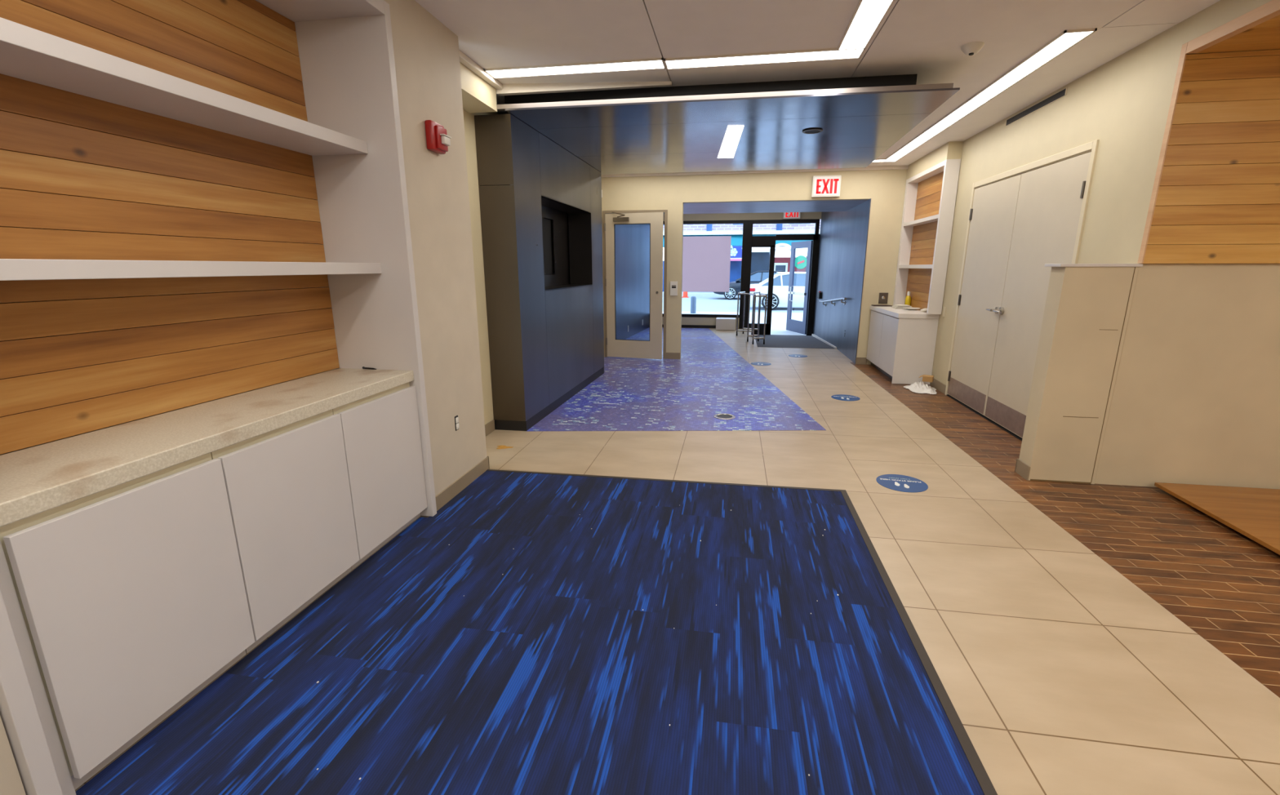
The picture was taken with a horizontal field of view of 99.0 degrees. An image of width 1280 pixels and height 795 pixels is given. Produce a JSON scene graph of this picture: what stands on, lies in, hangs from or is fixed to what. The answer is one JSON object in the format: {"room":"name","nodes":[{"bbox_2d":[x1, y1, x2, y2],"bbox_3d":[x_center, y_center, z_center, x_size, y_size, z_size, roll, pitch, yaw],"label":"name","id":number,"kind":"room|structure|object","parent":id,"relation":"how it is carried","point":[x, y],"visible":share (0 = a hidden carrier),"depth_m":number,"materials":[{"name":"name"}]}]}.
{"room":"building lobby","nodes":[
{"label":"building lobby","id":0,"kind":"room"},
{"bbox_2d":[0,0,604,794],"bbox_3d":[-1.580,-0.503,2.251,0.604,2.676,9.882,2,14,9],"label":"wall","id":1,"kind":"structure","parent":0,"point":[545,324],"depth_m":4.20,"materials":[{"name":"beige paint"}]},
{"bbox_2d":[424,120,451,154],"bbox_3d":[-1.084,-1.403,2.947,0.080,0.146,0.141,2,14,9],"label":"fire alarm","id":2,"kind":"object","parent":1,"relation":"attached to","point":[437,141],"visible":1,"depth_m":2.91,"materials":[{"name":"red plastic"}]},
{"bbox_2d":[440,133,451,138],"bbox_3d":[-1.053,-1.417,2.962,0.026,0.005,0.082,2,14,9],"label":"light","id":3,"kind":"object","parent":2,"relation":"attached to","point":[442,135],"depth_m":2.94,"materials":[{"name":"white plastic"}]},
{"bbox_2d":[454,415,459,431],"bbox_3d":[-1.119,0.156,3.342,0.014,0.092,0.043,2,14,9],"label":"wall outlet","id":4,"kind":"object","parent":1,"relation":"attached to","point":[456,418],"visible":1,"depth_m":3.33,"materials":[{"name":"plastic"}]},
{"bbox_2d":[455,417,459,429],"bbox_3d":[-1.117,0.158,3.341,0.009,0.075,0.031,2,14,9],"label":"receptacle","id":5,"kind":"object","parent":4,"relation":"attached to","point":[457,427],"depth_m":3.33,"materials":[{"name":"white plastic"}]},
{"bbox_2d":[435,419,494,511],"bbox_3d":[-1.216,0.428,3.908,0.366,0.095,1.620,2,14,9],"label":"baseboard","id":6,"kind":"structure","parent":1,"relation":"attached to","point":[454,489],"depth_m":3.46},
{"bbox_2d":[459,62,497,113],"bbox_3d":[-1.234,-2.115,3.642,0.220,0.188,0.833,2,14,9],"label":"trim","id":7,"kind":"structure","parent":1,"relation":"attached to","point":[478,95],"depth_m":3.79,"materials":[{"name":"beige paint"}]},
{"bbox_2d":[462,109,554,424],"bbox_3d":[-1.342,-1.372,5.889,0.659,2.676,4.987,2,14,9],"label":"wall","id":8,"kind":"structure","parent":0,"point":[468,118],"depth_m":4.32,"materials":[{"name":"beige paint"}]},
{"bbox_2d":[75,327,1279,794],"bbox_3d":[0.426,0.324,5.131,4.520,0.278,15.692,2,14,9],"label":"floor","id":9,"kind":"structure","parent":0,"point":[1062,675],"depth_m":2.55,"materials":[{"name":"beige tile"}]},
{"bbox_2d":[0,453,254,794],"bbox_3d":[-1.637,0.613,1.627,0.430,0.779,0.599,2,14,9],"label":"base cabinet","id":10,"kind":"object","parent":9,"relation":"on","point":[124,602],"visible":0.94,"depth_m":1.52,"materials":[{"name":"white laminate"}]},
{"bbox_2d":[0,368,413,527],"bbox_3d":[-1.548,0.075,2.080,0.431,0.054,1.742,2,14,9],"label":"countertop","id":11,"kind":"structure","parent":10,"relation":"on","point":[35,480],"depth_m":1.75,"materials":[{"name":"beige stone"}]},
{"bbox_2d":[362,366,376,369],"bbox_3d":[-1.428,-0.156,2.888,0.085,0.016,0.021,2,14,9],"label":"marker pen","id":12,"kind":"object","parent":11,"relation":"on","point":[363,367],"visible":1,"depth_m":2.88,"materials":[{"name":"black plastic"}]},
{"bbox_2d":[0,0,436,794],"bbox_3d":[-1.548,-0.375,1.972,0.492,2.539,1.833,2,14,9],"label":"bookcase","id":13,"kind":"object","parent":9,"relation":"on","point":[272,122],"visible":0.95,"depth_m":2.05,"materials":[{"name":"white laminate"}]},
{"bbox_2d":[210,409,359,653],"bbox_3d":[-1.540,0.478,2.188,0.430,0.779,0.564,2,14,9],"label":"base cabinet","id":14,"kind":"object","parent":9,"relation":"on","point":[288,489],"visible":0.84,"depth_m":2.09,"materials":[{"name":"white laminate"}]},
{"bbox_2d":[332,382,426,569],"bbox_3d":[-1.446,0.347,2.736,0.430,0.779,0.573,2,14,9],"label":"base cabinet","id":15,"kind":"object","parent":9,"relation":"on","point":[382,442],"visible":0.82,"depth_m":2.65,"materials":[{"name":"white laminate"}]},
{"bbox_2d":[496,445,513,448],"bbox_3d":[-1.055,0.387,4.280,0.127,0.002,0.084,-2,14,-10],"label":"orange stain","id":16,"kind":"object","parent":9,"relation":"on","point":[500,446],"visible":1,"depth_m":4.27,"materials":[{"name":"orange"}]},
{"bbox_2d":[75,469,997,794],"bbox_3d":[-0.404,1.229,0.737,2.425,0.010,6.024,2,14,9],"label":"carpet","id":17,"kind":"object","parent":9,"relation":"on","point":[550,674],"visible":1,"depth_m":1.91,"materials":[{"name":"carpet"}]},
{"bbox_2d":[316,509,838,779],"bbox_3d":[-0.010,0.858,2.269,2.048,0.003,1.997,2,14,9],"label":"crumbs","id":18,"kind":"object","parent":17,"relation":"on","point":[317,682],"visible":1,"depth_m":1.98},
{"bbox_2d":[713,413,735,419],"bbox_3d":[0.789,0.183,5.110,0.197,0.009,0.189,2,14,9],"label":"socket","id":19,"kind":"object","parent":9,"relation":"on","point":[722,416],"visible":1,"depth_m":5.11,"materials":[{"name":"silver metal"}]},
{"bbox_2d":[715,317,735,330],"bbox_3d":[1.931,-1.659,12.289,0.430,0.244,0.416,2,14,9],"label":"storage bench","id":20,"kind":"object","parent":9,"relation":"on","point":[722,323],"visible":1,"depth_m":12.09,"materials":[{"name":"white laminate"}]},
{"bbox_2d":[736,291,759,335],"bbox_3d":[2.217,-1.715,11.186,0.364,0.878,0.452,8,15,29],"label":"cart","id":21,"kind":"object","parent":9,"relation":"on","point":[741,292],"visible":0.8,"depth_m":11.11,"materials":[{"name":"silver metal"}]},
{"bbox_2d":[746,293,767,344],"bbox_3d":[2.146,-1.451,10.043,0.243,0.896,0.451,-1,13,-3],"label":"cart","id":22,"kind":"object","parent":9,"relation":"on","point":[757,338],"visible":1,"depth_m":9.89,"materials":[{"name":"silver metal"}]},
{"bbox_2d":[751,362,771,365],"bbox_3d":[1.759,-0.491,7.950,0.293,0.003,0.293,2,14,9],"label":"decal","id":23,"kind":"object","parent":9,"relation":"on","point":[752,363],"visible":1,"depth_m":7.96},
{"bbox_2d":[754,334,834,348],"bbox_3d":[2.961,-1.133,10.923,1.322,0.141,2.910,2,14,9],"label":"mat","id":24,"kind":"object","parent":9,"relation":"on","point":[771,340],"visible":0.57,"depth_m":10.54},
{"bbox_2d":[788,354,807,357],"bbox_3d":[2.502,-0.659,8.655,0.293,0.003,0.293,2,14,9],"label":"decal","id":25,"kind":"object","parent":9,"relation":"on","point":[791,355],"visible":1,"depth_m":8.61},
{"bbox_2d":[831,394,860,400],"bbox_3d":[2.216,0.002,5.890,0.293,0.003,0.293,2,14,9],"label":"decal","id":26,"kind":"object","parent":9,"relation":"on","point":[839,397],"visible":1,"depth_m":5.88},
{"bbox_2d":[875,474,928,492],"bbox_3d":[1.708,0.557,3.566,0.307,0.003,0.307,2,14,9],"label":"decal","id":27,"kind":"object","parent":9,"relation":"on","point":[904,483],"visible":1,"depth_m":3.55},
{"bbox_2d":[662,212,822,328],"bbox_3d":[1.979,-2.812,12.303,4.300,3.042,0.110,2,14,9],"label":"wall","id":28,"kind":"structure","parent":0,"point":[779,215],"depth_m":12.00,"materials":[{"name":"beige paint"}]},
{"bbox_2d":[662,324,715,328],"bbox_3d":[0.917,-1.656,12.696,1.674,0.064,0.018,2,14,9],"label":"baseboard","id":29,"kind":"structure","parent":28,"relation":"attached to","point":[682,326],"depth_m":12.62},
{"bbox_2d":[662,220,753,328],"bbox_3d":[1.285,-2.701,12.431,2.406,2.512,0.092,2,14,9],"label":"window","id":30,"kind":"structure","parent":28,"relation":"in","point":[694,304],"depth_m":12.26,"materials":[{"name":"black glass"}]},
{"bbox_2d":[682,235,731,292],"bbox_3d":[1.417,-2.993,12.286,1.208,1.212,0.001,2,14,9],"label":"paper","id":31,"kind":"object","parent":30,"relation":"attached to","point":[706,260],"visible":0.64,"depth_m":12.27,"materials":[{"name":"purple paper"}]},
{"bbox_2d":[748,245,775,334],"bbox_3d":[2.716,-2.385,12.259,0.512,1.976,0.092,2,14,9],"label":"window","id":32,"kind":"structure","parent":28,"relation":"in","point":[762,260],"depth_m":12.20,"materials":[{"name":"clear glass"}]},
{"bbox_2d":[751,218,819,247],"bbox_3d":[3.162,-3.571,11.899,1.400,0.572,0.092,2,14,9],"label":"window","id":33,"kind":"structure","parent":28,"relation":"in","point":[783,229],"depth_m":11.87,"materials":[{"name":"glass"}]},
{"bbox_2d":[786,234,820,335],"bbox_3d":[3.677,-2.558,12.502,0.160,2.201,1.099,-4,14,-16],"label":"door","id":34,"kind":"structure","parent":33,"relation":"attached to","point":[802,290],"depth_m":12.43,"materials":[{"name":"black metal"}]},
{"bbox_2d":[782,212,800,219],"bbox_3d":[3.244,-3.929,11.675,0.361,0.220,0.055,2,14,9],"label":"exit sign","id":35,"kind":"object","parent":28,"relation":"attached to","point":[786,215],"visible":0.55,"depth_m":11.66,"materials":[{"name":"white plastic"}]},
{"bbox_2d":[601,169,906,364],"bbox_3d":[1.500,-1.864,7.948,4.465,2.676,0.128,2,14,9],"label":"wall","id":36,"kind":"structure","parent":0,"point":[886,188],"depth_m":7.66,"materials":[{"name":"beige paint"}]},
{"bbox_2d":[602,209,667,359],"bbox_3d":[-0.081,-1.658,8.172,0.961,2.170,0.324,2,14,9],"label":"door","id":37,"kind":"structure","parent":36,"relation":"in","point":[633,240],"depth_m":8.12,"materials":[{"name":"paint"}]},
{"bbox_2d":[670,281,677,295],"bbox_3d":[0.502,-1.616,8.104,0.110,0.207,0.016,2,14,9],"label":"card reader","id":38,"kind":"object","parent":36,"relation":"attached to","point":[673,285],"visible":1,"depth_m":8.10,"materials":[{"name":"white plastic"}]},
{"bbox_2d":[601,165,908,177],"bbox_3d":[1.532,-3.124,7.558,4.374,0.046,0.032,2,14,9],"label":"trim","id":39,"kind":"structure","parent":36,"relation":"attached to","point":[882,167],"depth_m":7.52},
{"bbox_2d":[666,352,946,394],"bbox_3d":[2.332,-0.490,7.739,3.823,0.101,1.427,11,17,37],"label":"baseboard","id":40,"kind":"structure","parent":36,"relation":"attached to","point":[938,385],"depth_m":7.89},
{"bbox_2d":[811,175,841,197],"bbox_3d":[2.535,-2.871,7.433,0.369,0.272,0.055,2,14,9],"label":"exit sign","id":41,"kind":"object","parent":36,"relation":"attached to","point":[823,186],"visible":1,"depth_m":7.41,"materials":[{"name":"white plastic"}]},
{"bbox_2d":[878,293,888,303],"bbox_3d":[3.410,-1.390,7.655,0.119,0.151,0.018,2,14,9],"label":"outlet plate","id":42,"kind":"object","parent":36,"relation":"attached to","point":[883,297],"visible":1,"depth_m":7.66,"materials":[{"name":"metal"}]},
{"bbox_2d":[683,200,866,213],"bbox_3d":[1.954,-3.159,8.485,2.708,0.407,1.647,2,14,9],"label":"ceiling","id":43,"kind":"structure","parent":0,"point":[803,206],"depth_m":8.40,"materials":[{"name":"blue metal"}]},
{"bbox_2d":[414,0,1220,166],"bbox_3d":[1.735,-2.399,4.231,7.274,0.092,15.830,2,14,9],"label":"ceiling","id":44,"kind":"structure","parent":0,"point":[925,38],"depth_m":3.19,"materials":[{"name":"paint"}]},
{"bbox_2d":[458,49,671,96],"bbox_3d":[-0.640,-2.235,3.884,1.640,0.066,0.720,-7,15,-29],"label":"trim","id":45,"kind":"structure","parent":44,"relation":"attached to","point":[525,88],"depth_m":3.99,"materials":[{"name":"beige paint"}]},
{"bbox_2d":[484,57,666,79],"bbox_3d":[-0.441,-2.215,3.682,1.222,0.012,0.168,2,14,9],"label":"recessed light","id":46,"kind":"object","parent":44,"relation":"in","point":[654,63],"visible":0.97,"depth_m":3.67,"materials":[{"name":"white plastic"}]},
{"bbox_2d":[495,74,959,174],"bbox_3d":[0.759,-2.480,5.179,3.539,0.192,3.240,1,13,4],"label":"ceiling panel","id":47,"kind":"object","parent":44,"relation":"hanging from","point":[733,133],"depth_m":4.35,"materials":[{"name":"blue"}]},
{"bbox_2d":[663,48,865,69],"bbox_3d":[0.777,-2.171,3.501,1.239,0.012,0.168,2,14,9],"label":"recessed light","id":48,"kind":"object","parent":44,"relation":"in","point":[829,54],"visible":1,"depth_m":3.49,"materials":[{"name":"white plastic"}]},
{"bbox_2d":[836,0,894,50],"bbox_3d":[1.089,-1.852,2.165,0.168,0.012,2.458,2,14,9],"label":"recessed light","id":49,"kind":"object","parent":44,"relation":"in","point":[868,15],"visible":1,"depth_m":2.99,"materials":[{"name":"white plastic"}]},
{"bbox_2d":[872,98,991,162],"bbox_3d":[1.178,-2.746,5.906,3.709,0.012,2.689,2,14,9],"label":"recessed light","id":50,"kind":"object","parent":44,"relation":"in","point":[968,106],"visible":0.63,"depth_m":5.23,"materials":[{"name":"white plastic"}]},
{"bbox_2d":[960,41,984,55],"bbox_3d":[2.015,-2.106,3.317,0.124,0.053,0.124,2,14,9],"label":"smoke detector","id":51,"kind":"object","parent":44,"relation":"attached to","point":[973,48],"visible":1,"depth_m":3.29,"materials":[{"name":"white plastic"}]},
{"bbox_2d":[968,28,1097,100],"bbox_3d":[2.597,-2.222,3.714,0.164,0.012,1.312,2,14,9],"label":"recessed light","id":52,"kind":"object","parent":44,"relation":"in","point":[1067,39],"visible":1,"depth_m":3.54,"materials":[{"name":"white plastic"}]},
{"bbox_2d":[813,198,871,364],"bbox_3d":[3.609,-2.167,9.803,0.231,2.951,4.534,2,14,9],"label":"wall","id":53,"kind":"structure","parent":0,"point":[843,237],"depth_m":9.15,"materials":[{"name":"paint"}]},
{"bbox_2d":[817,291,822,298],"bbox_3d":[3.725,-2.131,11.344,0.055,0.151,0.274,2,14,9],"label":"button","id":54,"kind":"object","parent":53,"relation":"attached to","point":[819,294],"visible":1,"depth_m":11.22,"materials":[{"name":"black plastic"}]},
{"bbox_2d":[811,333,836,348],"bbox_3d":[3.618,-1.121,10.831,0.023,0.165,2.910,2,14,9],"label":"trim","id":55,"kind":"structure","parent":53,"relation":"attached to","point":[812,335],"depth_m":10.68,"materials":[{"name":"grey metal"}]},
{"bbox_2d":[818,297,846,306],"bbox_3d":[3.451,-1.719,9.821,0.076,0.283,2.563,2,14,9],"label":"handrail","id":56,"kind":"object","parent":53,"relation":"attached to","point":[841,299],"visible":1,"depth_m":9.53,"materials":[{"name":"silver metal"}]},
{"bbox_2d":[850,362,1279,697],"bbox_3d":[3.566,0.885,2.434,2.832,0.111,11.300,2,14,9],"label":"floor","id":57,"kind":"structure","parent":0,"point":[1224,584],"depth_m":2.76,"materials":[{"name":"brown wood"}]},
{"bbox_2d":[866,310,938,384],"bbox_3d":[3.359,-0.695,7.109,0.434,0.785,1.365,2,14,9],"label":"base cabinet","id":58,"kind":"object","parent":57,"relation":"on","point":[903,349],"visible":0.98,"depth_m":6.50,"materials":[{"name":"white laminate"}]},
{"bbox_2d":[870,305,939,319],"bbox_3d":[3.353,-1.103,7.011,0.447,0.054,1.386,2,14,9],"label":"countertop","id":59,"kind":"structure","parent":58,"relation":"on","point":[899,313],"depth_m":6.57,"materials":[{"name":"white stone"}]},
{"bbox_2d":[871,304,892,306],"bbox_3d":[3.358,-1.276,7.591,0.238,0.011,0.156,2,14,9],"label":"tray","id":60,"kind":"object","parent":59,"relation":"on","point":[872,304],"visible":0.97,"depth_m":7.52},
{"bbox_2d":[890,304,911,309],"bbox_3d":[3.445,-1.194,7.181,0.220,0.042,0.293,3,14,14],"label":"paper stack","id":61,"kind":"object","parent":59,"relation":"on","point":[895,306],"visible":0.94,"depth_m":7.08,"materials":[{"name":"white paper"}]},
{"bbox_2d":[904,291,911,305],"bbox_3d":[3.579,-1.308,7.293,0.073,0.212,0.073,2,14,9],"label":"squeeze bottle","id":62,"kind":"object","parent":59,"relation":"on","point":[908,300],"visible":0.78,"depth_m":7.27,"materials":[{"name":"yellow plastic"}]},
{"bbox_2d":[902,307,920,310],"bbox_3d":[3.436,-1.121,6.914,0.205,0.024,0.205,2,14,9],"label":"plate","id":63,"kind":"object","parent":59,"relation":"on","point":[908,308],"visible":1,"depth_m":6.89,"materials":[{"name":"white ceramic"}]},
{"bbox_2d":[893,159,960,314],"bbox_3d":[3.495,-1.923,6.762,0.144,1.656,1.441,2,14,9],"label":"shelf unit","id":64,"kind":"object","parent":59,"relation":"on","point":[930,195],"visible":0.98,"depth_m":6.72,"materials":[{"name":"white laminate"}]},
{"bbox_2d":[903,381,936,394],"bbox_3d":[3.232,-0.143,6.274,0.339,0.098,0.537,2,14,9],"label":"plastic bag","id":65,"kind":"object","parent":57,"relation":"on","point":[920,387],"visible":1,"depth_m":6.19,"materials":[{"name":"white plastic"}]},
{"bbox_2d":[919,374,933,382],"bbox_3d":[3.282,-0.221,6.268,0.147,0.063,0.110,10,16,35],"label":"cardboard box","id":66,"kind":"object","parent":65,"relation":"on","point":[926,378],"visible":1,"depth_m":6.22,"materials":[{"name":"brown cardboard"}]},
{"bbox_2d":[1154,482,1279,555],"bbox_3d":[3.877,0.786,2.514,1.702,0.048,1.720,2,14,9],"label":"wooden board","id":67,"kind":"object","parent":57,"relation":"on","point":[1254,513],"visible":1,"depth_m":3.12,"materials":[{"name":"brown wood"}]},
{"bbox_2d":[1018,266,1138,484],"bbox_3d":[2.769,-0.129,3.493,0.390,1.372,0.152,2,14,9],"label":"wall","id":68,"kind":"structure","parent":0,"point":[1086,307],"depth_m":3.42,"materials":[{"name":"paint"}]},
{"bbox_2d":[1014,458,1031,480],"bbox_3d":[2.577,0.483,3.675,0.016,0.096,0.165,2,14,9],"label":"baseboard","id":69,"kind":"structure","parent":68,"relation":"attached to","point":[1023,469],"depth_m":3.67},
{"bbox_2d":[1030,266,1135,484],"bbox_3d":[2.753,-0.112,3.420,0.360,1.372,0.002,2,14,9],"label":"trim","id":70,"kind":"structure","parent":68,"relation":"attached to","point":[1135,267],"depth_m":3.47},
{"bbox_2d":[1044,263,1142,266],"bbox_3d":[2.760,-0.807,3.337,0.436,0.018,0.183,2,14,9],"label":"trim ledge","id":71,"kind":"object","parent":68,"relation":"on","point":[1046,264],"visible":1,"depth_m":3.26,"materials":[{"name":"white laminate"}]},
{"bbox_2d":[911,0,1279,488],"bbox_3d":[3.870,-0.457,2.061,2.214,2.676,11.300,2,14,9],"label":"wall","id":72,"kind":"structure","parent":0,"point":[1196,397],"depth_m":3.36,"materials":[{"name":"paint"}]},
{"bbox_2d":[906,141,963,179],"bbox_3d":[3.499,-2.817,6.555,0.146,0.177,1.446,2,14,9],"label":"soffit","id":73,"kind":"structure","parent":72,"relation":"attached to","point":[949,150],"depth_m":6.19,"materials":[{"name":"beige paint"}]},
{"bbox_2d":[942,306,946,316],"bbox_3d":[3.434,-0.965,6.164,0.007,0.110,0.064,2,14,9],"label":"light switch","id":74,"kind":"object","parent":72,"relation":"attached to","point":[944,308],"visible":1,"depth_m":6.16,"materials":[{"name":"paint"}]},
{"bbox_2d":[944,139,1099,440],"bbox_3d":[3.203,-0.874,4.838,0.138,2.196,1.976,2,14,9],"label":"door","id":75,"kind":"structure","parent":72,"relation":"in","point":[1017,225],"depth_m":4.69,"materials":[{"name":"paint"}]},
{"bbox_2d":[1004,87,1067,126],"bbox_3d":[3.212,-2.357,4.463,0.007,0.055,0.937,2,14,9],"label":"air vent","id":76,"kind":"object","parent":72,"relation":"in","point":[1062,93],"visible":1,"depth_m":4.39,"materials":[{"name":"metal"}]},
{"bbox_2d":[1137,0,1279,263],"bbox_3d":[3.452,-0.562,-0.214,2.124,1.155,6.564,2,14,9],"label":"wall panel","id":77,"kind":"object","parent":72,"relation":"attached to","point":[1217,180],"visible":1,"depth_m":3.02,"materials":[{"name":"brown wood"}]},
{"label":"outside","id":78,"kind":"structure","parent":0,"visible":0},
{"bbox_2d":[771,304,792,312],"bbox_3d":[4.278,-4.191,25.209,54.900,0.274,13.268,2,14,9],"label":"road","id":79,"kind":"structure","parent":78,"point":[780,308],"depth_m":22.00,"materials":[{"name":"grey asphalt"}]},
{"bbox_2d":[772,271,794,310],"bbox_3d":[6.699,-4.254,21.752,4.767,1.455,1.958,2,14,9],"label":"parked car","id":80,"kind":"object","parent":79,"relation":"on","point":[781,279],"visible":0.17,"depth_m":21.12,"materials":[{"name":"white paint"}]},
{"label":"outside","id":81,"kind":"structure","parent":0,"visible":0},
{"bbox_2d":[770,312,805,335],"bbox_3d":[3.939,-3.788,23.227,54.900,0.412,21.942,2,14,9],"label":"sidewalk","id":82,"kind":"structure","parent":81,"point":[778,326],"depth_m":14.33,"materials":[{"name":"concrete"}]},
{"bbox_2d":[752,219,821,271],"bbox_3d":[6.133,-11.544,34.817,40.260,9.287,6.405,2,14,9],"label":"building","id":83,"kind":"structure","parent":82,"relation":"on","point":[781,264],"depth_m":32.70,"materials":[{"name":"brick"}]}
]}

